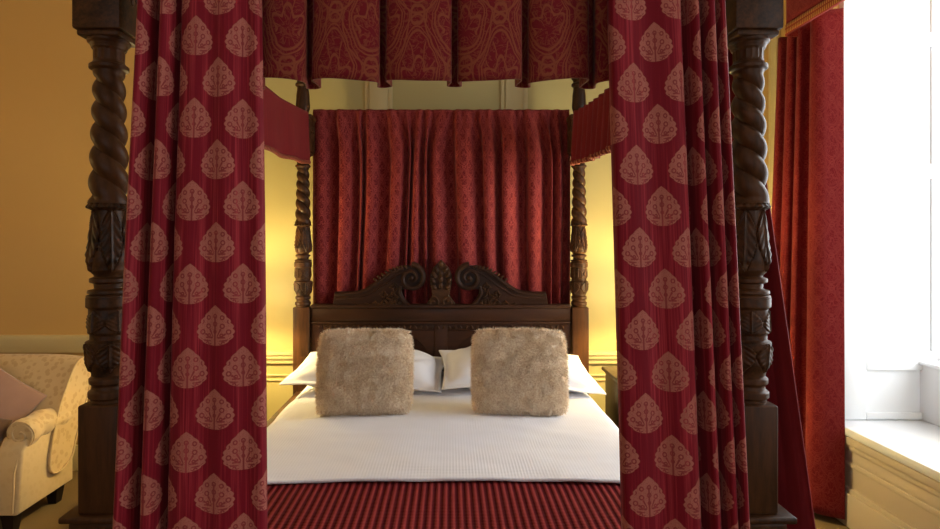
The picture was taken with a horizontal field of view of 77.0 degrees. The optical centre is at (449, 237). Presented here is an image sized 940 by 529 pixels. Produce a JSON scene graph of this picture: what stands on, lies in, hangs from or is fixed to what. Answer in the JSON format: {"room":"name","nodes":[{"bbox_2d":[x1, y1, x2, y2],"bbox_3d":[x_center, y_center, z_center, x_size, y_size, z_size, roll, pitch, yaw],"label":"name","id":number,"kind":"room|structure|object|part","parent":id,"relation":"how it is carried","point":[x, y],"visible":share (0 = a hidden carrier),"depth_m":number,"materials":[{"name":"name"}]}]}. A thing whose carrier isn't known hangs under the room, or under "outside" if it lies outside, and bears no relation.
{"room":"historic interior","nodes":[
{"label":"historic interior","id":0,"kind":"room"},
{"bbox_2d":[0,0,134,444],"bbox_3d":[-2.550,-0.275,3.850,2.300,3.450,0.300,0,0,0],"label":"wall","id":1,"kind":"structure","parent":0,"point":[47,98],"depth_m":3.70,"materials":[{"name":"paint"}]},
{"bbox_2d":[0,335,88,352],"bbox_3d":[-2.450,0.661,3.677,2.098,0.108,0.044,0,0,0],"label":"trim","id":2,"kind":"structure","parent":1,"relation":"attached to","point":[8,343],"depth_m":3.66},
{"bbox_2d":[72,445,77,470],"bbox_3d":[-2.450,1.372,3.687,2.098,0.154,0.024,0,0,0],"label":"baseboard","id":3,"kind":"structure","parent":1,"relation":"attached to","point":[75,456],"depth_m":3.67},
{"bbox_2d":[85,203,126,276],"bbox_3d":[-0.878,0.005,1.522,0.108,0.186,0.109,0,0,0],"label":"bedpost","id":4,"kind":"object","parent":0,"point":[105,248],"depth_m":1.48,"materials":[{"name":"brown wood"}]},
{"bbox_2d":[294,223,311,253],"bbox_3d":[-0.897,0.005,3.602,0.108,0.186,0.109,0,0,0],"label":"bedpost","id":5,"kind":"object","parent":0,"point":[303,243],"depth_m":3.56,"materials":[{"name":"brown wood"}]},
{"bbox_2d":[0,471,849,528],"bbox_3d":[-0.340,1.500,0.425,6.720,0.100,7.250,0,0,0],"label":"floor","id":6,"kind":"structure","parent":0,"point":[41,515],"depth_m":3.09,"materials":[{"name":"carpet"}]},
{"bbox_2d":[0,354,90,528],"bbox_3d":[-2.720,1.057,3.102,1.306,0.784,0.703,0,0,0],"label":"armchair","id":7,"kind":"object","parent":6,"relation":"on","point":[37,450],"visible":0.9,"depth_m":3.13,"materials":[{"name":"beige fabric"}]},
{"bbox_2d":[0,418,12,442],"bbox_3d":[-2.360,1.000,2.930,0.277,0.243,0.158,0,0,-4],"label":"throw cushion","id":8,"kind":"object","parent":7,"relation":"on","point":[4,423],"visible":0.95,"depth_m":2.97,"materials":[{"name":"brown fabric"}]},
{"bbox_3d":[-2.170,1.393,2.920,0.072,0.111,0.072,0,0,0],"label":"leg","id":9,"kind":"part","parent":7,"relation":"part of","materials":[{"name":"wood"}]},
{"bbox_2d":[0,368,46,438],"bbox_3d":[-2.450,0.890,3.079,0.585,0.566,0.189,0,0,-14],"label":"throw cushion","id":10,"kind":"object","parent":7,"relation":"on","point":[18,399],"visible":0.83,"depth_m":3.11,"materials":[{"name":"fabric"}]},
{"bbox_3d":[-2.140,0.975,3.104,0.146,0.153,0.348,0,0,0],"label":"arm","id":11,"kind":"part","parent":7,"relation":"part of","materials":[{"name":"beige fabric"}]},
{"bbox_3d":[-2.720,0.955,3.264,1.264,0.580,0.378,0,0,0],"label":"backrest","id":12,"kind":"part","parent":7,"relation":"part of","materials":[{"name":"beige fabric"}]},
{"bbox_3d":[-2.170,1.393,3.240,0.072,0.111,0.072,0,0,0],"label":"leg","id":13,"kind":"part","parent":7,"relation":"part of","materials":[{"name":"black wood"}]},
{"bbox_2d":[58,0,796,528],"bbox_3d":[-0.055,0.104,2.571,1.840,2.689,2.281,0,0,0],"label":"bed","id":14,"kind":"object","parent":6,"relation":"on","point":[108,26],"visible":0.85,"depth_m":1.49,"materials":[{"name":"brown wood"}]},
{"bbox_3d":[-0.878,0.709,1.520,0.176,0.039,0.140,0,0,0],"label":"ledge moulding","id":15,"kind":"part","parent":14,"relation":"part of","materials":[{"name":"brown wood"}]},
{"bbox_3d":[-0.878,0.874,1.520,0.110,0.912,0.110,0,0,0],"label":"bed post","id":16,"kind":"part","parent":14,"relation":"part of","materials":[{"name":"brown wood"}]},
{"bbox_2d":[112,0,267,528],"bbox_3d":[-0.614,0.305,1.369,0.407,2.210,0.119,0,0,0],"label":"curtain","id":17,"kind":"object","parent":14,"relation":"hanging from","point":[191,442],"visible":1,"depth_m":1.35,"materials":[{"name":"red fabric"}]},
{"bbox_3d":[-0.895,1.035,2.560,0.056,0.230,1.958,0,0,0],"label":"rail","id":18,"kind":"part","parent":14,"relation":"part of","materials":[{"name":"brown wood"}]},
{"bbox_2d":[263,86,310,163],"bbox_3d":[-0.830,-0.571,2.570,0.030,0.355,1.860,0,0,0],"label":"valance","id":19,"kind":"object","parent":14,"relation":"attached to","point":[286,125],"visible":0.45,"depth_m":2.99,"materials":[{"name":"red fabric"}]},
{"bbox_3d":[-0.828,-0.426,2.570,0.026,0.066,1.860,0,0,0],"label":"braid trim","id":20,"kind":"part","parent":19,"relation":"part of","materials":[{"name":"red fabric"}]},
{"bbox_3d":[-0.897,0.874,3.600,0.100,0.912,0.100,0,0,0],"label":"bed post","id":21,"kind":"part","parent":14,"relation":"part of","materials":[{"name":"brown wood"}]},
{"bbox_3d":[-0.420,0.287,3.563,0.552,0.290,0.041,0,0,0],"label":"volute moulding","id":22,"kind":"part","parent":14,"relation":"part of","materials":[{"name":"brown wood"}]},
{"bbox_2d":[262,0,608,88],"bbox_3d":[-0.049,-0.602,1.484,1.349,0.436,0.102,0,0,0],"label":"valance","id":23,"kind":"object","parent":14,"relation":"attached to","point":[455,42],"visible":0.59,"depth_m":1.44,"materials":[{"name":"red fabric"}]},
{"bbox_3d":[-0.055,0.461,3.587,1.572,0.118,0.066,0,0,0],"label":"rail","id":24,"kind":"part","parent":14,"relation":"part of","materials":[{"name":"brown wood"}]},
{"bbox_3d":[-0.055,0.755,3.579,1.572,0.469,0.017,0,0,0],"label":"arched panel frame","id":25,"kind":"part","parent":14,"relation":"part of","materials":[{"name":"brown wood"}]},
{"bbox_2d":[313,109,569,303],"bbox_3d":[-0.055,-0.090,3.664,1.600,1.420,0.106,0,0,0],"label":"curtain","id":26,"kind":"object","parent":14,"relation":"hanging from","point":[489,188],"visible":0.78,"depth_m":3.66,"materials":[{"name":"red fabric"}]},
{"bbox_3d":[-0.055,0.755,3.602,1.572,0.490,0.027,0,0,0],"label":"headboard","id":27,"kind":"part","parent":14,"relation":"part of","materials":[{"name":"brown wood"}]},
{"bbox_3d":[0.304,0.287,3.563,0.552,0.290,0.041,0,0,0],"label":"volute moulding","id":28,"kind":"part","parent":14,"relation":"part of","materials":[{"name":"brown wood"}]},
{"bbox_3d":[0.787,0.874,3.600,0.100,0.912,0.100,0,0,0],"label":"bed post","id":29,"kind":"part","parent":14,"relation":"part of","materials":[{"name":"brown wood"}]},
{"bbox_2d":[569,88,610,165],"bbox_3d":[0.718,-0.567,2.569,0.048,0.362,1.862,0,0,0],"label":"valance","id":30,"kind":"object","parent":14,"relation":"attached to","point":[591,138],"visible":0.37,"depth_m":2.95,"materials":[{"name":"red fabric"}]},
{"bbox_3d":[0.718,-0.421,2.570,0.048,0.070,1.860,0,0,0],"label":"braid trim","id":31,"kind":"part","parent":30,"relation":"part of","materials":[{"name":"red fabric"}]},
{"bbox_2d":[607,0,749,528],"bbox_3d":[0.547,0.305,1.373,0.370,2.210,0.105,0,0,0],"label":"curtain","id":32,"kind":"object","parent":14,"relation":"hanging from","point":[683,453],"visible":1,"depth_m":1.36,"materials":[{"name":"red fabric"}]},
{"bbox_3d":[0.768,0.874,1.520,0.110,0.912,0.110,0,0,0],"label":"bed post","id":33,"kind":"part","parent":14,"relation":"part of","materials":[{"name":"brown wood"}]},
{"bbox_2d":[728,49,815,528],"bbox_3d":[0.929,0.420,1.661,0.318,2.000,0.086,0,0,7],"label":"curtain","id":34,"kind":"object","parent":14,"relation":"hanging from","point":[794,493],"visible":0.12,"depth_m":1.64,"materials":[{"name":"red fabric"}]},
{"bbox_3d":[0.768,0.709,1.520,0.176,0.039,0.140,0,0,0],"label":"ledge moulding","id":35,"kind":"part","parent":14,"relation":"part of","materials":[{"name":"brown wood"}]},
{"bbox_3d":[-0.035,0.946,2.550,1.500,0.207,2.000,0,0,0],"label":"mattress","id":36,"kind":"object","parent":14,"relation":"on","visible":0},
{"bbox_2d":[267,372,619,483],"bbox_3d":[-0.035,0.933,2.742,1.646,0.276,1.576,0,0,0],"label":"coverlet","id":37,"kind":"object","parent":36,"relation":"on","point":[441,438],"visible":0.5,"depth_m":2.29,"materials":[{"name":"white fabric"}]},
{"bbox_2d":[279,350,443,392],"bbox_3d":[-0.446,0.720,3.292,0.842,0.234,0.557,0,0,3],"label":"pillow","id":38,"kind":"object","parent":37,"relation":"on","point":[427,371],"visible":0.38,"depth_m":3.12,"materials":[{"name":"white fabric"}]},
{"bbox_2d":[313,327,414,416],"bbox_3d":[-0.394,0.624,2.742,0.470,0.414,0.267,0,0,-4],"label":"cushion","id":39,"kind":"object","parent":37,"relation":"on","point":[360,371],"visible":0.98,"depth_m":2.67,"materials":[{"name":"beige fur"}]},
{"bbox_2d":[469,327,569,416],"bbox_3d":[0.322,0.621,2.747,0.469,0.415,0.274,0,0,4],"label":"cushion","id":40,"kind":"object","parent":37,"relation":"on","point":[514,371],"visible":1,"depth_m":2.67,"materials":[{"name":"beige fur"}]},
{"bbox_2d":[439,346,605,394],"bbox_3d":[0.364,0.715,3.253,0.843,0.234,0.554,0,0,-3],"label":"pillow","id":41,"kind":"object","parent":37,"relation":"on","point":[457,374],"visible":0.4,"depth_m":3.09,"materials":[{"name":"white fabric"}]},
{"bbox_2d":[267,481,620,528],"bbox_3d":[-0.035,0.961,1.860,1.620,0.289,0.600,0,0,0],"label":"blanket","id":42,"kind":"object","parent":36,"relation":"on","point":[350,504],"visible":0.48,"depth_m":1.81,"materials":[{"name":"red fabric"}]},
{"bbox_2d":[602,366,618,427],"bbox_3d":[1.113,1.099,3.232,0.455,0.699,0.435,0,0,0],"label":"nightstand","id":43,"kind":"object","parent":6,"relation":"on","point":[611,383],"visible":0.03,"depth_m":3.31,"materials":[{"name":"brown wood"}]},
{"bbox_2d":[264,78,616,420],"bbox_3d":[0.660,-0.275,3.925,4.120,3.450,0.150,0,0,0],"label":"wall","id":44,"kind":"structure","parent":0,"point":[281,179],"depth_m":3.85,"materials":[{"name":"paint"}]},
{"bbox_2d":[365,81,391,109],"bbox_3d":[-0.465,-0.560,3.839,0.180,2.580,0.022,0,0,0],"label":"trim","id":45,"kind":"structure","parent":44,"relation":"attached to","point":[376,98],"depth_m":3.83,"materials":[{"name":"beige paint"}]},
{"bbox_2d":[267,374,604,380],"bbox_3d":[0.300,1.059,3.844,3.300,0.342,0.012,0,0,0],"label":"trim","id":46,"kind":"structure","parent":44,"relation":"attached to","point":[267,374],"depth_m":3.84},
{"bbox_2d":[266,351,616,363],"bbox_3d":[0.315,0.775,3.825,3.409,0.080,0.050,0,0,0],"label":"trim","id":47,"kind":"structure","parent":44,"relation":"attached to","point":[272,357],"depth_m":3.81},
{"bbox_2d":[501,79,527,109],"bbox_3d":[0.417,-0.560,3.839,0.175,2.580,0.022,0,0,0],"label":"trim","id":48,"kind":"structure","parent":44,"relation":"attached to","point":[512,97],"depth_m":3.83,"materials":[{"name":"beige paint"}]},
{"bbox_2d":[570,223,587,253],"bbox_3d":[0.787,0.005,3.602,0.108,0.186,0.109,0,0,0],"label":"bedpost","id":49,"kind":"object","parent":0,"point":[578,243],"depth_m":3.56,"materials":[{"name":"brown wood"}]},
{"bbox_2d":[735,203,771,276],"bbox_3d":[0.768,0.005,1.522,0.108,0.186,0.109,0,0,0],"label":"bedpost","id":50,"kind":"object","parent":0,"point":[754,254],"depth_m":1.48,"materials":[{"name":"brown wood"}]},
{"bbox_2d":[762,0,838,185],"bbox_3d":[2.320,-0.275,0.425,0.600,3.450,6.850,0,0,0],"label":"wall","id":51,"kind":"structure","parent":0,"point":[765,90],"depth_m":3.75,"materials":[{"name":"paint"}]},
{"bbox_2d":[768,29,780,214],"bbox_3d":[2.005,-0.280,3.655,0.030,3.140,0.110,0,0,0],"label":"trim","id":52,"kind":"structure","parent":51,"relation":"attached to","point":[773,44],"depth_m":3.65,"materials":[{"name":"yellow paint"}]},
{"bbox_2d":[785,0,844,36],"bbox_3d":[1.913,-1.298,2.355,0.205,0.403,1.730,0,0,0],"label":"valance","id":53,"kind":"object","parent":51,"relation":"attached to","point":[799,13],"depth_m":3.04,"materials":[{"name":"red fabric"}]},
{"bbox_2d":[772,8,844,519],"bbox_3d":[1.920,0.128,3.311,0.132,2.575,0.700,0,0,0],"label":"window curtain","id":54,"kind":"object","parent":53,"relation":"hanging from","point":[808,164],"visible":0.76,"depth_m":3.04,"materials":[{"name":"red fabric"}]},
{"bbox_2d":[836,435,939,528],"bbox_3d":[2.005,1.223,0.210,0.030,0.452,6.400,0,0,0],"label":"trim","id":55,"kind":"structure","parent":51,"relation":"attached to","point":[861,512],"depth_m":2.75,"materials":[{"name":"paint"}]},
{"bbox_2d":[839,0,939,481],"bbox_3d":[2.300,-0.301,2.355,0.630,2.593,1.506,0,0,0],"label":"window","id":56,"kind":"structure","parent":51,"relation":"in","point":[892,47],"depth_m":3.09,"materials":[{"name":"white paint"}]}
]}

